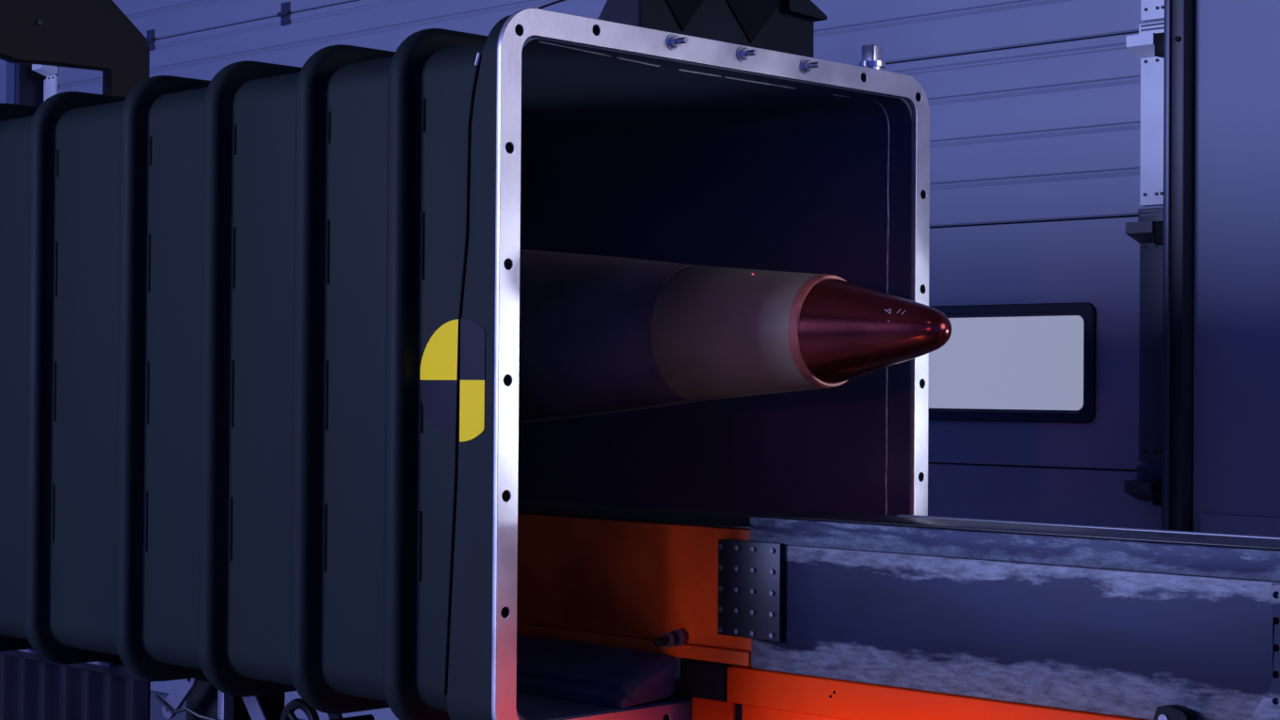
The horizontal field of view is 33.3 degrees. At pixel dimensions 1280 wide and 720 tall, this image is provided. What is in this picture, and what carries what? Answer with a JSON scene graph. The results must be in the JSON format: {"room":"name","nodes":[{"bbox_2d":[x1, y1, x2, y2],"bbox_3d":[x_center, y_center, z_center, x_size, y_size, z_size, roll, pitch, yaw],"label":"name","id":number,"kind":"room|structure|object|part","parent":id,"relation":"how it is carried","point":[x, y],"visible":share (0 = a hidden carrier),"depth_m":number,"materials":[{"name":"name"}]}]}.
{"room":"test facility","nodes":[
{"label":"test facility","id":0,"kind":"room"},
{"bbox_2d":[0,59,14,103],"bbox_3d":[-5.600,-1.222,14.237,5.980,5.910,0.300,0,-1,45],"label":"wall","id":1,"kind":"structure","parent":0,"point":[7,69],"depth_m":12.06,"materials":[{"name":"paint"}]},
{"bbox_2d":[150,690,302,719],"bbox_3d":[-3.109,1.682,4.618,23.000,0.100,15.000,0,-1,45],"label":"floor","id":2,"kind":"structure","parent":0,"point":[156,713],"depth_m":10.44,"materials":[{"name":"paint"}]},
{"bbox_2d":[14,63,43,106],"bbox_3d":[-3.396,-1.035,11.889,0.065,5.510,0.192,0,-1,45],"label":"trim","id":3,"kind":"structure","parent":2,"relation":"on","point":[27,90],"depth_m":11.85,"materials":[{"name":"black"}]},
{"bbox_2d":[0,648,374,719],"bbox_3d":[-1.263,1.184,5.832,2.335,0.954,0.895,0,-1,45],"label":"trolley","id":4,"kind":"object","parent":2,"relation":"on","point":[32,687],"visible":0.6,"depth_m":5.30,"materials":[{"name":"grey metal"}]},
{"bbox_3d":[-1.481,0.771,6.065,1.700,0.030,0.880,0,-1,45],"label":"frame","id":5,"kind":"part","parent":4,"relation":"part of","materials":[{"name":"metal"}]},
{"bbox_3d":[-1.103,0.799,5.119,0.134,0.128,0.012,0,-1,45],"label":"link arm","id":6,"kind":"part","parent":4,"relation":"part of","materials":[{"name":"grey metal"}]},
{"bbox_3d":[-0.979,1.045,5.040,0.026,0.597,0.030,0,-1,45],"label":"post","id":7,"kind":"part","parent":4,"relation":"part of","materials":[{"name":"grey metal"}]},
{"bbox_2d":[0,7,929,719],"bbox_3d":[-0.753,0.049,5.362,2.672,1.400,1.318,0,-1,45],"label":"canister","id":8,"kind":"object","parent":4,"relation":"on","point":[262,433],"visible":0.84,"depth_m":4.73,"materials":[{"name":"paint"}]},
{"bbox_2d":[0,0,149,96],"bbox_3d":[-1.762,-0.927,6.144,0.100,0.644,0.870,0,-1,45],"label":"bracket","id":9,"kind":"object","parent":8,"relation":"on","point":[94,35],"visible":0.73,"depth_m":6.26,"materials":[{"name":"brown metal"}]},
{"bbox_2d":[538,0,565,9],"bbox_3d":[-0.107,-0.702,4.145,0.004,0.109,0.302,0,-1,45],"label":"cable","id":10,"kind":"object","parent":8,"relation":"attached to","point":[558,1],"visible":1,"depth_m":4.08,"materials":[{"name":"rubber"}]},
{"bbox_2d":[516,634,677,707],"bbox_3d":[-0.197,0.639,4.461,0.620,0.094,0.150,0,-1,45],"label":"mat","id":11,"kind":"object","parent":8,"relation":"in","point":[576,671],"visible":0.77,"depth_m":4.33,"materials":[{"name":"rubber"}]},
{"bbox_2d":[516,499,754,666],"bbox_3d":[-0.563,0.512,5.155,2.487,0.360,0.318,0,-1,45],"label":"beam","id":12,"kind":"structure","parent":8,"relation":"in","point":[623,577],"depth_m":4.44,"materials":[{"name":"metal"}]},
{"bbox_2d":[653,628,687,647],"bbox_3d":[0.060,0.558,4.278,0.034,0.035,0.079,0,-1,45],"label":"pin","id":13,"kind":"object","parent":12,"relation":"attached to","point":[678,637],"visible":1,"depth_m":4.27,"materials":[{"name":"black metal"}]},
{"bbox_3d":[-0.864,0.214,5.468,0.980,0.240,0.325,0,-1,45],"label":"cradle","id":14,"kind":"object","parent":12,"relation":"on","visible":0},
{"bbox_2d":[518,249,951,422],"bbox_3d":[-0.446,-0.054,5.062,2.888,0.450,0.450,0,-1,45],"label":"missile","id":15,"kind":"object","parent":14,"relation":"on","point":[599,334],"visible":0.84,"depth_m":4.38,"materials":[{"name":"paint"}]},
{"bbox_2d":[666,33,688,50],"bbox_3d":[0.066,-0.638,4.289,0.075,0.033,0.033,0,-1,45],"label":"stud","id":16,"kind":"object","parent":8,"relation":"attached to","point":[673,41],"visible":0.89,"depth_m":4.28,"materials":[{"name":"metal"}]},
{"bbox_2d":[666,33,676,50],"bbox_3d":[0.066,-0.638,4.289,0.004,0.033,0.033,0,-1,45],"label":"washer","id":17,"kind":"object","parent":16,"relation":"in","point":[671,40],"depth_m":4.28,"materials":[{"name":"metal"}]},
{"bbox_2d":[598,0,827,57],"bbox_3d":[0.115,-0.836,4.514,0.360,0.438,0.561,0,-1,45],"label":"bracket","id":18,"kind":"object","parent":8,"relation":"on","point":[779,25],"visible":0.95,"depth_m":4.45,"materials":[{"name":"metal"}]},
{"bbox_2d":[736,46,757,62],"bbox_3d":[0.213,-0.635,4.439,0.075,0.033,0.033,0,-1,45],"label":"stud","id":19,"kind":"object","parent":8,"relation":"attached to","point":[744,54],"visible":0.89,"depth_m":4.43,"materials":[{"name":"metal"}]},
{"bbox_2d":[736,46,747,62],"bbox_3d":[0.213,-0.635,4.439,0.004,0.033,0.033,0,-1,45],"label":"washer","id":20,"kind":"object","parent":19,"relation":"in","point":[742,52],"depth_m":4.43,"materials":[{"name":"metal"}]},
{"bbox_2d":[800,58,820,74],"bbox_3d":[0.355,-0.630,4.583,0.075,0.033,0.033,0,-1,45],"label":"stud","id":21,"kind":"object","parent":8,"relation":"attached to","point":[807,66],"visible":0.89,"depth_m":4.57,"materials":[{"name":"metal"}]},
{"bbox_2d":[800,58,809,74],"bbox_3d":[0.355,-0.630,4.583,0.004,0.033,0.033,0,-1,45],"label":"washer","id":22,"kind":"object","parent":21,"relation":"in","point":[805,62],"depth_m":4.57,"materials":[{"name":"metal"}]},
{"bbox_2d":[859,44,885,69],"bbox_3d":[0.524,-0.657,4.823,0.060,0.106,0.060,0,-1,45],"label":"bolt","id":23,"kind":"object","parent":8,"relation":"on","point":[872,54],"visible":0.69,"depth_m":4.81,"materials":[{"name":"metal"}]},
{"bbox_2d":[692,665,1146,719],"bbox_3d":[0.674,1.128,3.918,2.220,1.048,0.310,0,-1,45],"label":"base frame","id":24,"kind":"object","parent":2,"relation":"on","point":[753,694],"visible":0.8,"depth_m":4.00,"materials":[{"name":"paint"}]},
{"bbox_2d":[679,657,735,701],"bbox_3d":[0.196,0.638,4.328,0.122,0.074,0.210,0,-1,45],"label":"block","id":25,"kind":"object","parent":24,"relation":"on","point":[706,680],"visible":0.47,"depth_m":4.25,"materials":[{"name":"black metal"}]},
{"bbox_3d":[0.247,0.861,4.350,0.110,0.368,0.300,0,-1,45],"label":"post","id":26,"kind":"part","parent":24,"relation":"part of","materials":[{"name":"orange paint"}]},
{"bbox_3d":[0.883,0.858,3.719,1.640,0.368,0.287,0,-1,45],"label":"panel","id":27,"kind":"part","parent":24,"relation":"part of","materials":[{"name":"orange paint"}]},
{"bbox_2d":[750,511,1279,719],"bbox_3d":[0.895,0.450,3.713,1.612,0.302,0.310,0,-1,45],"label":"beam","id":28,"kind":"structure","parent":24,"relation":"on","point":[1119,621],"depth_m":3.72,"materials":[{"name":"black"}]},
{"bbox_2d":[718,538,783,641],"bbox_3d":[0.213,0.447,4.157,0.161,0.188,0.018,0,-1,45],"label":"plate","id":29,"kind":"object","parent":28,"relation":"attached to","point":[750,573],"visible":1,"depth_m":4.15,"materials":[{"name":"black metal"}]},
{"bbox_2d":[1152,704,1196,719],"bbox_3d":[0.872,0.599,3.486,0.063,0.069,0.033,0,-1,45],"label":"clamp","id":30,"kind":"object","parent":28,"relation":"attached to","point":[1167,712],"visible":1,"depth_m":3.48,"materials":[{"name":"black metal"}]},
{"bbox_2d":[1250,582,1279,719],"bbox_3d":[1.105,0.473,3.289,0.358,0.239,0.008,0,-1,45],"label":"plate","id":31,"kind":"object","parent":28,"relation":"attached to","point":[1267,709],"visible":1,"depth_m":3.38,"materials":[{"name":"metal"}]},
{"bbox_2d":[1193,0,1279,531],"bbox_3d":[5.269,-1.272,3.550,9.535,5.910,0.300,0,-1,45],"label":"wall","id":32,"kind":"structure","parent":0,"point":[1237,339],"depth_m":6.67,"materials":[{"name":"paint"}]},
{"bbox_2d":[30,0,1164,719],"bbox_3d":[-0.799,-0.946,9.380,7.105,5.310,0.165,0,-1,45],"label":"door","id":33,"kind":"structure","parent":32,"relation":"in","point":[1046,251],"depth_m":7.34,"materials":[{"name":"grey"}]},
{"bbox_3d":[-0.759,-1.979,9.425,7.075,0.602,0.045,0,-1,45],"label":"panel","id":34,"kind":"part","parent":33,"relation":"part of","materials":[{"name":"paint"}]},
{"bbox_3d":[-0.785,1.364,9.384,7.075,0.684,0.045,0,-1,45],"label":"panel","id":35,"kind":"part","parent":33,"relation":"part of","materials":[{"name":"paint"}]},
{"bbox_3d":[-0.764,-1.371,9.418,7.075,0.602,0.045,0,-1,45],"label":"panel","id":36,"kind":"part","parent":33,"relation":"part of","materials":[{"name":"paint"}]},
{"bbox_3d":[-0.769,-0.765,9.410,7.075,0.599,0.045,0,-1,45],"label":"panel","id":37,"kind":"part","parent":33,"relation":"part of","materials":[{"name":"paint"}]},
{"bbox_3d":[-0.780,0.697,9.392,7.075,0.639,0.045,0,-1,45],"label":"panel","id":38,"kind":"part","parent":33,"relation":"part of","materials":[{"name":"paint"}]},
{"bbox_3d":[-0.774,-0.044,9.401,7.075,0.831,0.045,0,-1,45],"label":"panel","id":39,"kind":"part","parent":33,"relation":"part of","materials":[{"name":"paint"}]},
{"bbox_2d":[1161,0,1195,531],"bbox_3d":[1.753,-1.058,6.827,0.065,5.510,0.192,0,-1,45],"label":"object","id":40,"kind":"structure","parent":32,"relation":"attached to","point":[1179,15],"depth_m":6.76,"materials":[{"name":"black metal"}]},
{"bbox_2d":[1200,513,1279,536],"bbox_3d":[5.152,1.075,3.396,9.500,1.210,0.020,0,-1,45],"label":"trim","id":41,"kind":"structure","parent":32,"relation":"attached to","point":[1208,523],"depth_m":6.63,"materials":[{"name":"paint"}]}
]}

